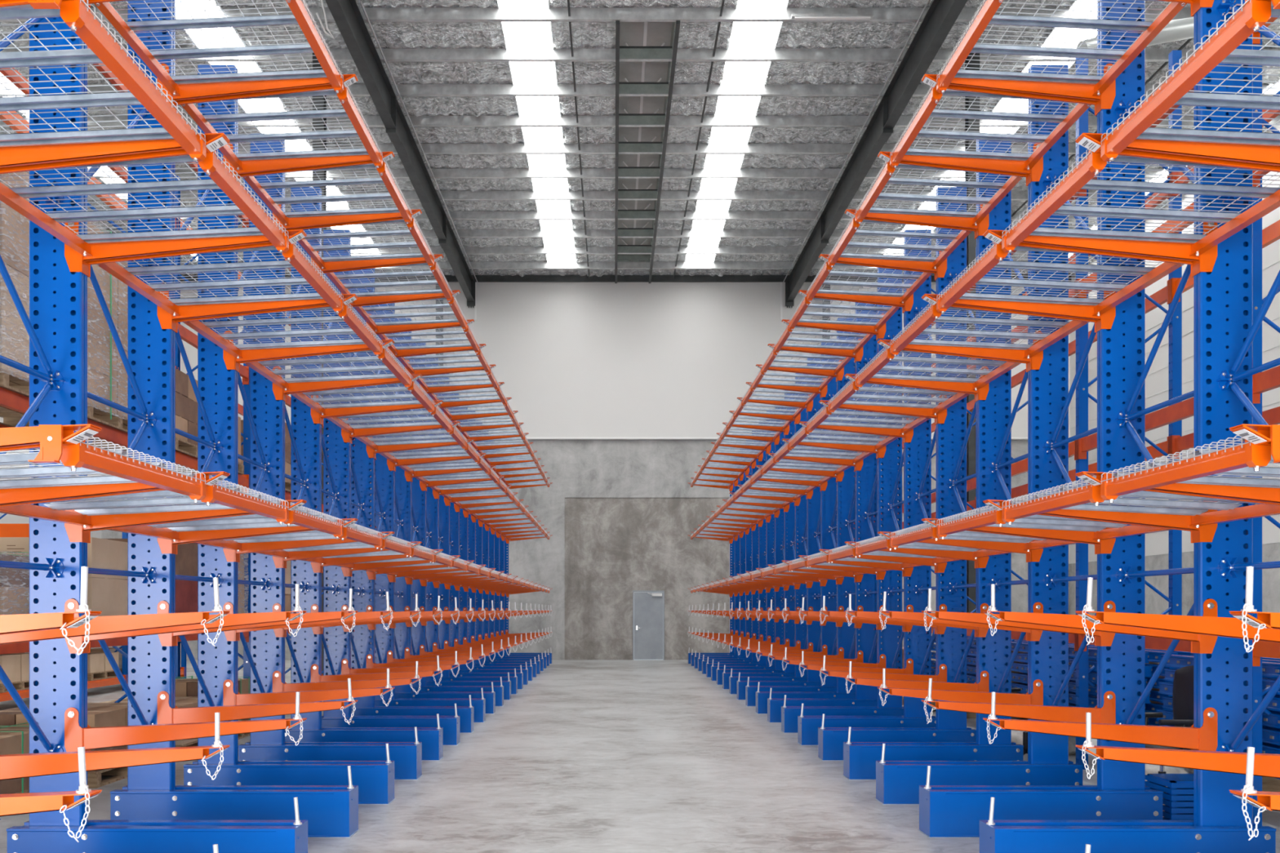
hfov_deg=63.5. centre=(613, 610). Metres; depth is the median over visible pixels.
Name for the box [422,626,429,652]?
diagonal brace
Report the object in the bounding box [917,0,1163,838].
upright
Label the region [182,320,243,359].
beam
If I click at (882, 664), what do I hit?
cantilever arm
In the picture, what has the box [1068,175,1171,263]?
beam
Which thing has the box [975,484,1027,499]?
beam
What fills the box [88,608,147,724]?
diagonal brace
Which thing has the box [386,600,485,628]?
cantilever arm
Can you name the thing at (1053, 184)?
diagonal brace
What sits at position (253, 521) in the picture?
deck
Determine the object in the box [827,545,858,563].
beam
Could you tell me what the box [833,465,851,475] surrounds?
beam
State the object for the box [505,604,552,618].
cantilever arm
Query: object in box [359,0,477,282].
trim
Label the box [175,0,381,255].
window
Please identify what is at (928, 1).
trim
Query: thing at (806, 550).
diagonal brace
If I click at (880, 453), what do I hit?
cantilever arm
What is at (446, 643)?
cantilever arm
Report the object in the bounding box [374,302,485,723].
upright
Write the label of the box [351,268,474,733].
upright
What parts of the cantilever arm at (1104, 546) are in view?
label plate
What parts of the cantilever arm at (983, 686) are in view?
chain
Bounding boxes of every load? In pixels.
[0,171,29,414]
[0,222,127,439]
[0,551,29,615]
[0,653,29,693]
[0,702,127,788]
[0,722,29,817]
[87,652,118,680]
[88,368,197,458]
[90,647,122,673]
[100,697,197,746]
[106,538,197,613]
[175,416,244,475]
[175,675,250,739]
[238,419,296,493]
[238,553,248,613]
[284,560,296,613]
[880,647,908,668]
[902,659,935,710]
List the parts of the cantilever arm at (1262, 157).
label plate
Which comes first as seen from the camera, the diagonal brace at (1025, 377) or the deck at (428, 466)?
the diagonal brace at (1025, 377)
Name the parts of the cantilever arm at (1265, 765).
label plate, chain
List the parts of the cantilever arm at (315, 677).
chain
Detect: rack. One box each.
[0,524,29,537]
[87,202,127,702]
[114,532,127,691]
[175,175,250,678]
[180,496,186,678]
[284,358,296,674]
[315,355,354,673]
[840,382,854,654]
[931,247,976,644]
[1011,289,1027,641]
[1075,49,1182,769]
[1253,33,1279,826]
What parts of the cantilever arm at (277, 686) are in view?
chain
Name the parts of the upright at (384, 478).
plate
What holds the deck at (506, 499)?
on the beam at (514, 500)
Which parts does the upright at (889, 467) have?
plate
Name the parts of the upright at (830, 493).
plate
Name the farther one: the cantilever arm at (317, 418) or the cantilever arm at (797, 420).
the cantilever arm at (797, 420)
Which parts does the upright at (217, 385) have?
plate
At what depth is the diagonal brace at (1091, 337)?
7.87 m
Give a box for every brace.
[0,17,44,51]
[0,254,53,377]
[0,355,53,382]
[0,380,53,453]
[0,560,53,570]
[0,665,53,752]
[87,108,148,181]
[87,391,148,420]
[88,567,148,577]
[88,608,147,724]
[89,264,147,416]
[128,419,148,457]
[175,329,216,445]
[175,427,215,448]
[175,574,213,582]
[178,635,214,706]
[179,189,212,230]
[200,448,215,472]
[238,250,259,290]
[238,372,266,465]
[238,453,266,468]
[238,579,266,586]
[240,632,265,693]
[253,467,266,493]
[284,284,302,325]
[284,404,305,481]
[284,473,305,484]
[284,583,305,588]
[284,629,304,683]
[295,484,305,503]
[321,433,336,494]
[321,488,336,497]
[321,586,336,591]
[321,634,335,675]
[323,312,336,340]
[327,497,336,519]
[346,589,361,592]
[351,456,361,505]
[351,501,361,507]
[351,631,360,668]
[355,507,361,524]
[370,463,382,514]
[370,591,382,594]
[374,511,382,516]
[374,632,382,663]
[377,515,382,531]
[391,475,400,521]
[391,628,399,658]
[395,523,400,537]
[408,486,416,528]
[408,626,415,655]
[412,529,416,542]
[422,494,429,533]
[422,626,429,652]
[426,535,429,547]
[435,502,440,537]
[791,509,798,542]
[792,544,795,559]
[803,502,810,537]
[803,540,807,555]
[804,624,810,648]
[816,495,824,533]
[816,535,821,552]
[817,626,824,652]
[831,486,840,528]
[831,529,836,548]
[831,633,836,655]
[847,475,859,521]
[847,519,855,524]
[847,524,853,543]
[848,631,855,658]
[866,467,877,514]
[866,510,877,516]
[866,516,875,537]
[866,591,881,594]
[868,630,877,663]
[890,450,903,505]
[890,500,903,507]
[890,507,899,532]
[890,588,908,592]
[891,631,903,668]
[918,311,935,354]
[918,429,935,494]
[918,488,935,497]
[918,497,929,526]
[918,586,935,591]
[919,628,935,675]
[952,276,976,328]
[952,401,976,481]
[952,473,976,484]
[952,484,966,514]
[952,583,976,588]
[953,629,974,682]
[995,370,1027,465]
[995,453,1027,468]
[995,468,1011,499]
[995,579,1027,586]
[996,631,1026,693]
[1005,253,1027,293]
[1050,180,1089,229]
[1050,323,1096,444]
[1050,426,1097,448]
[1050,448,1074,487]
[1050,574,1097,582]
[1051,613,1096,706]
[1124,106,1193,183]
[1124,264,1191,417]
[1124,391,1193,420]
[1124,419,1191,532]
[1124,567,1193,577]
[1125,604,1193,724]
[1228,4,1279,45]
[1228,270,1279,377]
[1228,357,1279,382]
[1228,560,1279,570]
[1229,381,1268,425]
[1229,675,1279,751]
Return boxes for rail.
[931,644,1152,676]
[931,651,1146,687]
[931,659,1151,703]
[931,667,1097,707]
[933,637,1149,663]
[966,635,1193,656]
[966,636,1177,662]
[966,682,1149,720]
[967,655,1173,688]
[968,664,1173,702]
[969,673,1173,712]
[969,682,1159,725]
[970,646,1180,676]
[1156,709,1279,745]
[1158,682,1279,711]
[1160,654,1279,677]
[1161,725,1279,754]
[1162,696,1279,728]
[1164,668,1279,694]
[1191,654,1279,662]
[1262,657,1279,660]
[1262,675,1278,679]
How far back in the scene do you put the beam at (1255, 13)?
4.02 m
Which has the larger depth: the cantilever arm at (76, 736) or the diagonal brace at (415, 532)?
the diagonal brace at (415, 532)
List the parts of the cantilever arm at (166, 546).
label plate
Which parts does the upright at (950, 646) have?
plate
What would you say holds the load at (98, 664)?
on the beam
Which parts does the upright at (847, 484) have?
plate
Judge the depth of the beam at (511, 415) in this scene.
18.56 m
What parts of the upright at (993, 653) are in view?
plate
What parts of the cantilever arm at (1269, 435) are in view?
label plate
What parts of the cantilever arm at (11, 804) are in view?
chain, label plate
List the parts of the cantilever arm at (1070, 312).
label plate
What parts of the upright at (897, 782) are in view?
plate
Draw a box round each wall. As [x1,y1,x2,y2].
[0,417,101,648]
[101,440,1027,660]
[180,273,1070,436]
[1068,126,1279,615]
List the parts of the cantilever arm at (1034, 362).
label plate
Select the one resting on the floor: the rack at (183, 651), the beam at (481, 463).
the rack at (183, 651)
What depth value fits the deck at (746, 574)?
17.66 m
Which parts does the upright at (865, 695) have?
plate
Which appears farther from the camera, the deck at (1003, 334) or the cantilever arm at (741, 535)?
the cantilever arm at (741, 535)
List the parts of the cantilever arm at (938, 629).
chain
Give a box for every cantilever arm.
[0,0,65,8]
[0,133,230,173]
[0,423,102,462]
[0,471,230,506]
[0,566,102,654]
[0,577,230,646]
[0,712,230,780]
[0,746,102,842]
[64,222,306,276]
[64,499,306,542]
[64,584,306,653]
[64,692,306,751]
[84,0,122,11]
[157,63,358,109]
[157,291,358,332]
[157,518,358,554]
[157,588,358,646]
[157,678,357,724]
[222,142,394,178]
[222,330,394,372]
[222,531,394,562]
[222,591,394,640]
[222,668,394,706]
[272,204,422,230]
[272,365,422,401]
[272,541,422,568]
[272,594,422,637]
[272,661,422,694]
[311,251,443,276]
[311,395,443,425]
[311,549,443,573]
[311,595,443,634]
[311,655,443,685]
[341,289,460,310]
[341,417,460,444]
[341,555,460,577]
[341,597,460,631]
[341,651,460,677]
[366,313,474,336]
[366,436,474,458]
[366,560,474,579]
[366,598,474,630]
[366,647,474,671]
[386,338,485,359]
[386,452,485,471]
[386,564,485,582]
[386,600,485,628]
[386,644,485,666]
[404,360,495,377]
[404,465,495,482]
[404,568,495,584]
[404,600,495,626]
[404,641,495,662]
[419,379,504,394]
[419,475,504,491]
[419,571,504,586]
[419,600,504,626]
[419,639,504,657]
[432,394,511,408]
[432,484,511,499]
[432,573,511,587]
[432,601,511,624]
[432,637,511,654]
[444,410,518,421]
[444,492,518,506]
[444,576,518,589]
[444,602,518,623]
[444,635,518,651]
[453,499,524,512]
[453,577,524,591]
[453,602,523,622]
[453,634,523,649]
[455,422,524,431]
[462,432,528,441]
[462,506,528,517]
[462,579,528,591]
[462,603,528,622]
[462,632,528,648]
[471,442,533,451]
[471,511,533,522]
[471,581,533,592]
[471,603,533,622]
[471,631,533,644]
[478,515,537,527]
[478,582,537,593]
[478,604,537,621]
[478,631,537,643]
[479,450,537,458]
[484,458,541,465]
[484,520,540,531]
[484,584,540,594]
[484,604,540,620]
[484,630,540,643]
[490,465,544,472]
[490,524,544,534]
[490,585,544,595]
[490,604,544,620]
[490,628,544,639]
[496,471,546,478]
[496,528,546,537]
[496,586,546,595]
[496,604,546,619]
[496,627,546,639]
[501,477,550,484]
[501,532,549,541]
[501,587,549,596]
[501,604,550,619]
[501,627,550,637]
[505,482,552,490]
[505,535,551,543]
[505,588,552,596]
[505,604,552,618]
[505,626,552,635]
[687,604,733,618]
[687,626,733,635]
[688,482,733,491]
[688,535,733,543]
[688,588,733,596]
[690,477,737,486]
[690,604,737,619]
[690,627,737,638]
[691,532,737,541]
[691,587,737,596]
[693,471,743,480]
[693,604,743,619]
[693,627,743,637]
[694,528,743,537]
[694,586,743,595]
[697,465,749,475]
[697,524,749,534]
[697,585,749,595]
[697,604,749,620]
[697,628,749,639]
[702,458,755,468]
[702,520,755,531]
[702,584,755,594]
[702,604,755,620]
[702,630,755,642]
[706,450,763,462]
[706,515,763,527]
[706,582,763,593]
[706,604,763,621]
[706,631,763,641]
[711,441,770,453]
[711,511,770,522]
[711,581,770,592]
[711,603,770,622]
[711,631,770,645]
[716,432,779,445]
[716,505,779,517]
[716,579,779,591]
[716,603,779,622]
[716,632,779,647]
[722,422,789,435]
[722,499,789,512]
[722,577,789,591]
[722,602,789,622]
[722,634,789,648]
[728,408,800,424]
[728,492,800,506]
[728,576,800,589]
[728,602,800,623]
[728,635,800,652]
[737,394,813,412]
[737,484,813,499]
[737,573,813,587]
[737,601,813,624]
[737,637,813,655]
[745,379,827,398]
[745,475,827,491]
[746,571,827,586]
[746,600,827,626]
[746,639,827,657]
[755,360,844,382]
[755,465,844,482]
[755,568,844,584]
[755,600,844,626]
[755,641,844,661]
[767,338,862,362]
[768,452,862,471]
[768,564,862,582]
[768,600,862,628]
[768,644,862,666]
[781,313,885,340]
[782,436,885,458]
[782,560,885,579]
[782,598,885,630]
[782,647,885,671]
[798,288,913,313]
[798,417,913,444]
[798,555,913,577]
[798,597,913,631]
[798,651,913,676]
[818,251,946,279]
[818,549,946,573]
[818,595,946,634]
[818,655,946,685]
[819,395,946,425]
[844,204,989,239]
[844,366,989,401]
[844,541,989,568]
[844,594,988,637]
[844,661,989,693]
[877,142,1043,186]
[877,330,1043,372]
[877,531,1043,562]
[877,591,1043,640]
[877,668,1043,706]
[921,63,1115,115]
[921,290,1115,332]
[921,518,1115,554]
[921,588,1115,646]
[921,678,1115,724]
[982,222,1217,276]
[982,499,1217,542]
[982,584,1217,653]
[982,692,1217,751]
[1075,133,1279,172]
[1075,471,1279,505]
[1075,577,1279,645]
[1075,712,1279,779]
[1160,0,1213,16]
[1229,423,1279,462]
[1229,566,1279,652]
[1229,746,1279,840]
[1265,0,1279,8]
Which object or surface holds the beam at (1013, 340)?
attached to the rack at (1025, 403)
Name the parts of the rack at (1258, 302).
post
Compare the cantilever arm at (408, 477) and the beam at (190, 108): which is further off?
the cantilever arm at (408, 477)
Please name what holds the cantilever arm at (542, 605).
attached to the upright at (491, 539)
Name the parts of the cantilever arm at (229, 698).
chain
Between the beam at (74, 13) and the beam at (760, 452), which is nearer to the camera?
the beam at (74, 13)
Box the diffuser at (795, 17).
[794,16,871,19]
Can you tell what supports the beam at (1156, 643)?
attached to the rack at (1174, 599)
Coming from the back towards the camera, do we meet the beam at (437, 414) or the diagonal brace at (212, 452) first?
the beam at (437, 414)
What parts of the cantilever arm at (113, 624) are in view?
chain, label plate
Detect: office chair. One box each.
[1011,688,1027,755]
[1145,665,1193,799]
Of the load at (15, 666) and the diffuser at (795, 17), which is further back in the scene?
the diffuser at (795, 17)
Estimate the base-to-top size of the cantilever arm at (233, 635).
0.398 m
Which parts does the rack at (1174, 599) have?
post, post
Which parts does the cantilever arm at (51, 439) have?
label plate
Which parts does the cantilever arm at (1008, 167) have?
label plate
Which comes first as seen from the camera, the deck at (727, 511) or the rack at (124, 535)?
the rack at (124, 535)
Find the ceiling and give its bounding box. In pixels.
[0,0,1279,277]
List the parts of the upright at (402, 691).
plate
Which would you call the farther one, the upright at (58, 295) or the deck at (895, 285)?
the deck at (895, 285)
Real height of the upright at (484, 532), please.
5.935 m
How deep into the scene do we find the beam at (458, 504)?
19.90 m
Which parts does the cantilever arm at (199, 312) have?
label plate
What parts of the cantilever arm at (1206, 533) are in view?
label plate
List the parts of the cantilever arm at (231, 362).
label plate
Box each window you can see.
[0,72,197,260]
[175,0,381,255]
[883,0,1097,255]
[1068,80,1279,257]
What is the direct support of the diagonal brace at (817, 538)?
attached to the upright at (813, 676)
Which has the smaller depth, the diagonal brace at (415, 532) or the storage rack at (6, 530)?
the storage rack at (6, 530)
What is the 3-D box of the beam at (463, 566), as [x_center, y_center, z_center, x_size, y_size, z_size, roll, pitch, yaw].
[-1.893,-0.545,12.557,0.067,0.114,1.118,0,0,0]
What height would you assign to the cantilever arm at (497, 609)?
0.397 m
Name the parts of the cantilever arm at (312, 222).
label plate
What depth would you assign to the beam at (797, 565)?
12.56 m
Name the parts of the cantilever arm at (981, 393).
label plate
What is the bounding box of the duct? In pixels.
[1076,17,1193,60]
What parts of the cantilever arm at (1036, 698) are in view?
chain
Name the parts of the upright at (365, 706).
plate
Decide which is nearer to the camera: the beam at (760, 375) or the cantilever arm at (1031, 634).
the cantilever arm at (1031, 634)
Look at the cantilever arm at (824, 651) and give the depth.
16.72 m
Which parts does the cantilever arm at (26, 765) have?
chain, label plate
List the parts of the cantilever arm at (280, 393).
label plate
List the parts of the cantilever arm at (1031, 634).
chain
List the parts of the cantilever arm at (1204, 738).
chain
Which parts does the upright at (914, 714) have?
plate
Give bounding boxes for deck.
[0,0,206,146]
[0,149,288,243]
[0,430,206,488]
[40,475,288,515]
[108,0,343,84]
[116,241,343,306]
[149,502,343,532]
[193,87,382,160]
[200,303,382,350]
[222,520,382,543]
[253,160,412,217]
[257,342,412,382]
[283,533,412,551]
[302,376,435,408]
[303,217,435,262]
[323,542,435,558]
[334,261,453,297]
[337,403,452,429]
[359,550,453,563]
[362,296,467,325]
[365,422,467,445]
[384,321,479,350]
[388,440,479,459]
[391,556,466,567]
[403,348,489,369]
[407,454,489,471]
[417,561,479,570]
[420,366,498,387]
[422,468,498,481]
[434,383,506,402]
[435,476,506,489]
[435,565,489,573]
[445,400,513,415]
[448,487,512,497]
[453,568,498,576]
[456,414,519,426]
[458,493,519,504]
[466,423,524,437]
[467,500,524,510]
[472,572,506,577]
[475,435,529,446]
[475,508,528,515]
[481,443,533,454]
[484,511,533,519]
[488,453,537,462]
[489,518,536,524]
[494,459,541,468]
[495,521,541,528]
[498,467,543,475]
[501,526,544,532]
[504,474,546,480]
[506,528,546,535]
[509,480,549,485]
[514,533,549,537]
[690,478,729,485]
[690,533,725,537]
[694,474,734,480]
[694,530,733,535]
[697,467,740,475]
[697,526,737,532]
[701,461,746,468]
[701,521,744,528]
[705,453,753,462]
[705,516,751,524]
[709,443,759,454]
[710,513,758,519]
[715,434,767,446]
[715,508,766,515]
[720,426,777,437]
[720,502,775,510]
[726,412,787,426]
[726,493,786,504]
[733,399,799,415]
[734,485,796,497]
[734,574,768,580]
[742,386,812,402]
[742,477,810,489]
[742,572,776,577]
[751,368,828,387]
[751,468,824,481]
[751,568,797,576]
[761,349,846,369]
[761,454,841,471]
[761,565,816,573]
[773,324,866,350]
[774,440,862,459]
[774,561,843,571]
[788,296,891,325]
[788,423,888,445]
[789,556,872,568]
[806,261,923,297]
[806,402,919,429]
[806,550,900,563]
[827,217,961,262]
[827,376,957,408]
[827,542,936,558]
[854,160,1012,217]
[854,342,1006,382]
[854,533,979,551]
[889,85,1078,160]
[889,302,1070,350]
[889,520,1045,542]
[936,0,1171,84]
[936,241,1161,306]
[936,502,1127,532]
[1001,148,1279,243]
[1002,475,1265,515]
[1100,0,1279,146]
[1100,430,1279,488]
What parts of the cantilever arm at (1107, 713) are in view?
chain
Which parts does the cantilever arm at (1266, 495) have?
label plate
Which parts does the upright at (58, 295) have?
plate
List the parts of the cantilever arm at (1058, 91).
label plate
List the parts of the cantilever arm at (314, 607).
chain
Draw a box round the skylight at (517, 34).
[497,0,576,262]
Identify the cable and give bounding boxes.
[315,0,334,39]
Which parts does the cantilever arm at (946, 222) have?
label plate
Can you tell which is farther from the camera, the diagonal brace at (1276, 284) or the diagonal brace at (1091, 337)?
the diagonal brace at (1091, 337)
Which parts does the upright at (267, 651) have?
plate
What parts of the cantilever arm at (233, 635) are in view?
chain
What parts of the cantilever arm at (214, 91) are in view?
label plate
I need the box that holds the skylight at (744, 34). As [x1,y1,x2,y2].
[685,0,788,261]
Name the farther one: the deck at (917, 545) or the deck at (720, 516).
the deck at (720, 516)
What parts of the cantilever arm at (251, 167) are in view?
label plate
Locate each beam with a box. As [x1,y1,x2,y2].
[0,67,29,96]
[0,111,127,209]
[0,182,93,256]
[0,386,127,448]
[0,423,11,427]
[0,504,93,528]
[0,637,127,654]
[0,688,29,702]
[59,0,205,162]
[60,440,205,502]
[87,45,127,92]
[87,674,127,688]
[93,1,180,95]
[97,262,180,316]
[106,165,178,230]
[109,525,180,542]
[175,451,248,493]
[177,323,248,384]
[177,631,248,642]
[180,218,241,279]
[180,666,184,676]
[181,103,243,169]
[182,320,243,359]
[186,161,248,227]
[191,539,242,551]
[198,150,288,253]
[200,483,288,524]
[238,404,243,415]
[243,175,289,226]
[244,361,289,391]
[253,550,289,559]
[281,242,343,314]
[284,394,296,409]
[284,490,290,500]
[284,510,343,539]
[285,0,343,93]
[291,392,325,415]
[297,237,325,269]
[299,557,326,564]
[324,0,475,307]
[325,272,355,303]
[326,417,355,435]
[335,563,355,569]
[337,86,382,168]
[337,304,382,356]
[338,526,382,549]
[354,306,378,331]
[355,436,378,451]
[360,568,377,573]
[376,161,411,223]
[377,333,398,355]
[377,348,411,388]
[378,452,397,464]
[378,538,411,557]
[386,572,398,576]
[397,356,414,373]
[398,465,414,475]
[406,217,434,267]
[407,381,434,413]
[408,545,434,563]
[415,476,429,485]
[416,377,429,391]
[428,393,441,406]
[429,262,452,302]
[429,486,440,493]
[431,406,452,433]
[431,552,452,568]
[440,407,452,419]
[441,494,452,501]
[448,296,466,330]
[448,426,466,449]
[449,558,466,572]
[452,420,462,430]
[452,502,461,507]
[461,431,470,440]
[462,324,479,353]
[462,507,470,513]
[464,444,479,463]
[465,563,479,574]
[470,441,477,448]
[475,349,489,373]
[477,457,489,474]
[477,568,489,577]
[484,458,490,464]
[486,368,498,391]
[487,469,498,484]
[488,572,498,580]
[495,386,506,405]
[496,480,506,493]
[497,573,506,582]
[502,402,513,417]
[504,488,513,500]
[505,577,513,583]
[511,414,519,429]
[511,495,519,506]
[511,578,519,585]
[516,426,524,439]
[517,502,524,512]
[517,579,524,586]
[522,437,528,448]
[523,509,528,517]
[526,445,533,457]
[527,512,533,522]
[531,454,537,464]
[535,461,541,471]
[693,475,698,482]
[697,467,702,476]
[701,461,707,471]
[701,523,706,530]
[705,453,711,463]
[705,517,711,526]
[710,445,717,457]
[710,514,716,522]
[715,435,723,448]
[715,508,722,517]
[715,581,722,587]
[720,426,728,439]
[720,503,728,511]
[720,581,728,586]
[726,414,736,429]
[726,495,735,506]
[726,579,735,585]
[733,401,744,417]
[733,488,743,500]
[733,575,743,583]
[742,386,755,405]
[742,479,753,493]
[742,573,752,582]
[750,458,756,465]
[751,368,764,391]
[751,469,764,484]
[751,572,763,580]
[756,450,764,457]
[761,349,777,373]
[761,457,776,475]
[761,568,776,577]
[764,441,773,449]
[764,513,771,518]
[772,431,782,440]
[773,325,792,353]
[773,444,791,463]
[773,507,781,513]
[773,564,791,574]
[782,420,792,430]
[782,502,791,507]
[785,0,967,307]
[788,296,810,330]
[788,426,809,449]
[788,558,808,572]
[792,407,804,419]
[792,494,804,501]
[804,393,818,406]
[804,485,817,493]
[806,262,832,302]
[806,406,831,433]
[806,554,831,568]
[817,376,833,391]
[817,476,832,485]
[827,217,860,267]
[827,381,858,413]
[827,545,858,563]
[833,356,852,374]
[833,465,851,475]
[834,575,846,578]
[852,333,873,355]
[852,452,872,464]
[852,572,866,576]
[855,161,895,223]
[855,347,894,388]
[855,538,893,557]
[873,306,900,331]
[873,435,897,451]
[874,503,908,522]
[874,568,893,573]
[889,86,942,168]
[889,304,942,356]
[889,526,940,549]
[899,272,931,303]
[899,417,930,435]
[899,563,923,569]
[931,230,971,269]
[931,284,976,326]
[931,326,976,373]
[931,357,976,397]
[931,392,969,415]
[931,399,975,432]
[931,477,976,503]
[931,497,976,520]
[931,556,960,564]
[931,626,973,635]
[936,0,1003,93]
[936,242,1008,314]
[936,510,1005,539]
[971,175,1022,226]
[971,361,1020,391]
[971,549,1011,559]
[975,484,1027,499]
[1001,150,1106,253]
[1001,483,1104,524]
[1011,192,1077,255]
[1011,280,1077,343]
[1011,368,1026,388]
[1011,440,1077,476]
[1011,631,1077,651]
[1022,320,1089,359]
[1023,103,1091,169]
[1023,539,1079,551]
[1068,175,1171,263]
[1068,279,1171,356]
[1068,435,1171,481]
[1075,87,1193,198]
[1075,202,1193,297]
[1075,397,1193,460]
[1075,634,1191,652]
[1092,1,1186,95]
[1092,262,1184,316]
[1092,524,1172,542]
[1100,0,1271,162]
[1100,439,1271,502]
[1168,109,1279,198]
[1168,219,1279,303]
[1168,406,1279,458]
[1189,189,1279,256]
[1189,503,1279,528]
[1253,17,1278,44]
[1253,170,1270,186]
[1253,365,1279,403]
[1253,640,1279,666]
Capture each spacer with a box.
[966,650,1163,718]
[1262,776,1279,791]
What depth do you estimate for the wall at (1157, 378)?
26.56 m
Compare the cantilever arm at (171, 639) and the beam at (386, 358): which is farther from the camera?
the beam at (386, 358)
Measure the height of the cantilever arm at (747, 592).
0.313 m
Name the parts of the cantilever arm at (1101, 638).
chain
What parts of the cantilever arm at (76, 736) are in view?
chain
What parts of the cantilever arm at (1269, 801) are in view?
label plate, chain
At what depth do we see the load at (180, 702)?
11.18 m
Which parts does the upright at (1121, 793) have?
plate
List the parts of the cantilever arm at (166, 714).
chain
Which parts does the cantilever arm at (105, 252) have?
label plate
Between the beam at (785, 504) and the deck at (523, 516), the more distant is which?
the deck at (523, 516)
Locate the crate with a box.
[1145,773,1193,820]
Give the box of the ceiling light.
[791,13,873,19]
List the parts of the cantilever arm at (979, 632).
chain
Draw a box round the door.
[632,590,664,660]
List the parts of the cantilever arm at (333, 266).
label plate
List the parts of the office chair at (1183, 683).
armrest, seat, armrest, backrest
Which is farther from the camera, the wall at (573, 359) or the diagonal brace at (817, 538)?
the wall at (573, 359)
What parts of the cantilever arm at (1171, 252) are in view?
label plate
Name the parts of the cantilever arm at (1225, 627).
label plate, chain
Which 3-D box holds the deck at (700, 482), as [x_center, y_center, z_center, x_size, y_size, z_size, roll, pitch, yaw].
[2.777,-3.641,29.357,1.126,0.091,1.110,0,0,0]
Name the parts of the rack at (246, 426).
post, post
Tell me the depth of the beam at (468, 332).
13.72 m
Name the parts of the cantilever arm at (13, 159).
label plate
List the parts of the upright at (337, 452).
plate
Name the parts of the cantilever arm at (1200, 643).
label plate, chain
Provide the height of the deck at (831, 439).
0.091 m
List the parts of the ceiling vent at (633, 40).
rail, cross plate, cross plate, cross plate, cross plate, cross plate, cross plate, cross plate, cross plate, cross plate, rail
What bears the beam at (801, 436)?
attached to the cantilever arm at (880, 453)
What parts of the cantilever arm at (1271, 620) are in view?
label plate, chain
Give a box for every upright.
[6,17,307,852]
[110,0,359,838]
[183,64,395,804]
[213,844,218,852]
[238,140,422,780]
[284,186,444,760]
[321,229,460,746]
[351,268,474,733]
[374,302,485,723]
[391,318,495,714]
[408,338,504,706]
[422,358,511,700]
[435,373,517,694]
[446,390,523,689]
[456,407,528,684]
[465,411,533,680]
[472,420,537,677]
[480,431,540,674]
[486,440,543,671]
[492,459,546,668]
[497,457,550,666]
[502,464,551,664]
[688,464,736,664]
[690,457,742,666]
[693,448,747,668]
[697,440,754,671]
[702,431,761,674]
[706,420,768,677]
[711,410,777,680]
[715,407,786,684]
[721,390,798,689]
[728,373,810,694]
[736,357,824,700]
[745,338,836,706]
[755,318,855,714]
[767,302,877,723]
[780,267,903,733]
[796,229,935,746]
[817,186,976,760]
[842,139,1023,780]
[875,64,1083,804]
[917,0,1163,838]
[964,52,979,613]
[979,0,1275,852]
[1084,844,1091,852]
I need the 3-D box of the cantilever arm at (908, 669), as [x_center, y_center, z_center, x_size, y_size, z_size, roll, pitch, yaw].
[2.789,0.669,11.957,1.319,0.397,0.127,0,0,0]
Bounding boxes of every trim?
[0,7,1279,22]
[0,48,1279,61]
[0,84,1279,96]
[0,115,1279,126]
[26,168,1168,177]
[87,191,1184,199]
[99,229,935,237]
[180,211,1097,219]
[180,261,1013,269]
[180,275,1071,282]
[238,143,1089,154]
[238,246,1074,253]
[312,52,326,675]
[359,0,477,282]
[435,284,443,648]
[475,282,782,319]
[507,436,1070,439]
[567,0,589,279]
[672,0,724,279]
[782,0,929,282]
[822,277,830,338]
[1011,37,1193,217]
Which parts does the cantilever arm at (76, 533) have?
label plate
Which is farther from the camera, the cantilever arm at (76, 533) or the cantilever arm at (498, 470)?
the cantilever arm at (498, 470)
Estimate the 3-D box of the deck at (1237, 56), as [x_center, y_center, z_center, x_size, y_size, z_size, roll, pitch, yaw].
[2.777,-2.128,4.157,1.126,0.091,1.110,0,0,0]
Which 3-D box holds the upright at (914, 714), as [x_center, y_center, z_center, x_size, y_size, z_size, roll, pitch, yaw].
[2.939,-1.420,11.954,1.599,5.935,0.262,0,0,0]
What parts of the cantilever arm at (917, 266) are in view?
label plate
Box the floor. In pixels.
[0,660,1279,852]
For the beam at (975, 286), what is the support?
attached to the rack at (975, 424)
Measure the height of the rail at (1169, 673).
0.095 m
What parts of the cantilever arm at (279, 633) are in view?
chain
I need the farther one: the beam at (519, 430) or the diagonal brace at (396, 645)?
the beam at (519, 430)
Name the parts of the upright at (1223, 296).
plate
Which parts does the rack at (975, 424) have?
post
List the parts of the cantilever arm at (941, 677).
chain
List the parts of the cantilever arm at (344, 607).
chain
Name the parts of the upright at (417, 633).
plate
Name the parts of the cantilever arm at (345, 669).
chain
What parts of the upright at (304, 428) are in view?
plate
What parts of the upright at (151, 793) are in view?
plate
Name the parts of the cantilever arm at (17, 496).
label plate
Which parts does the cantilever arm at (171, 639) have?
chain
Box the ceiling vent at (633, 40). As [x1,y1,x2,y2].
[614,20,679,283]
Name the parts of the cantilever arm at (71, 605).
chain, label plate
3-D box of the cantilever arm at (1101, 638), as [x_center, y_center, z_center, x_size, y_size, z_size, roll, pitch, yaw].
[2.788,0.048,7.157,1.319,0.397,0.127,0,0,0]
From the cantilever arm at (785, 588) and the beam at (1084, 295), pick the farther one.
the cantilever arm at (785, 588)
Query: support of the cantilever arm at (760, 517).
attached to the upright at (771, 524)
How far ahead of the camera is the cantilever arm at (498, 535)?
27.52 m

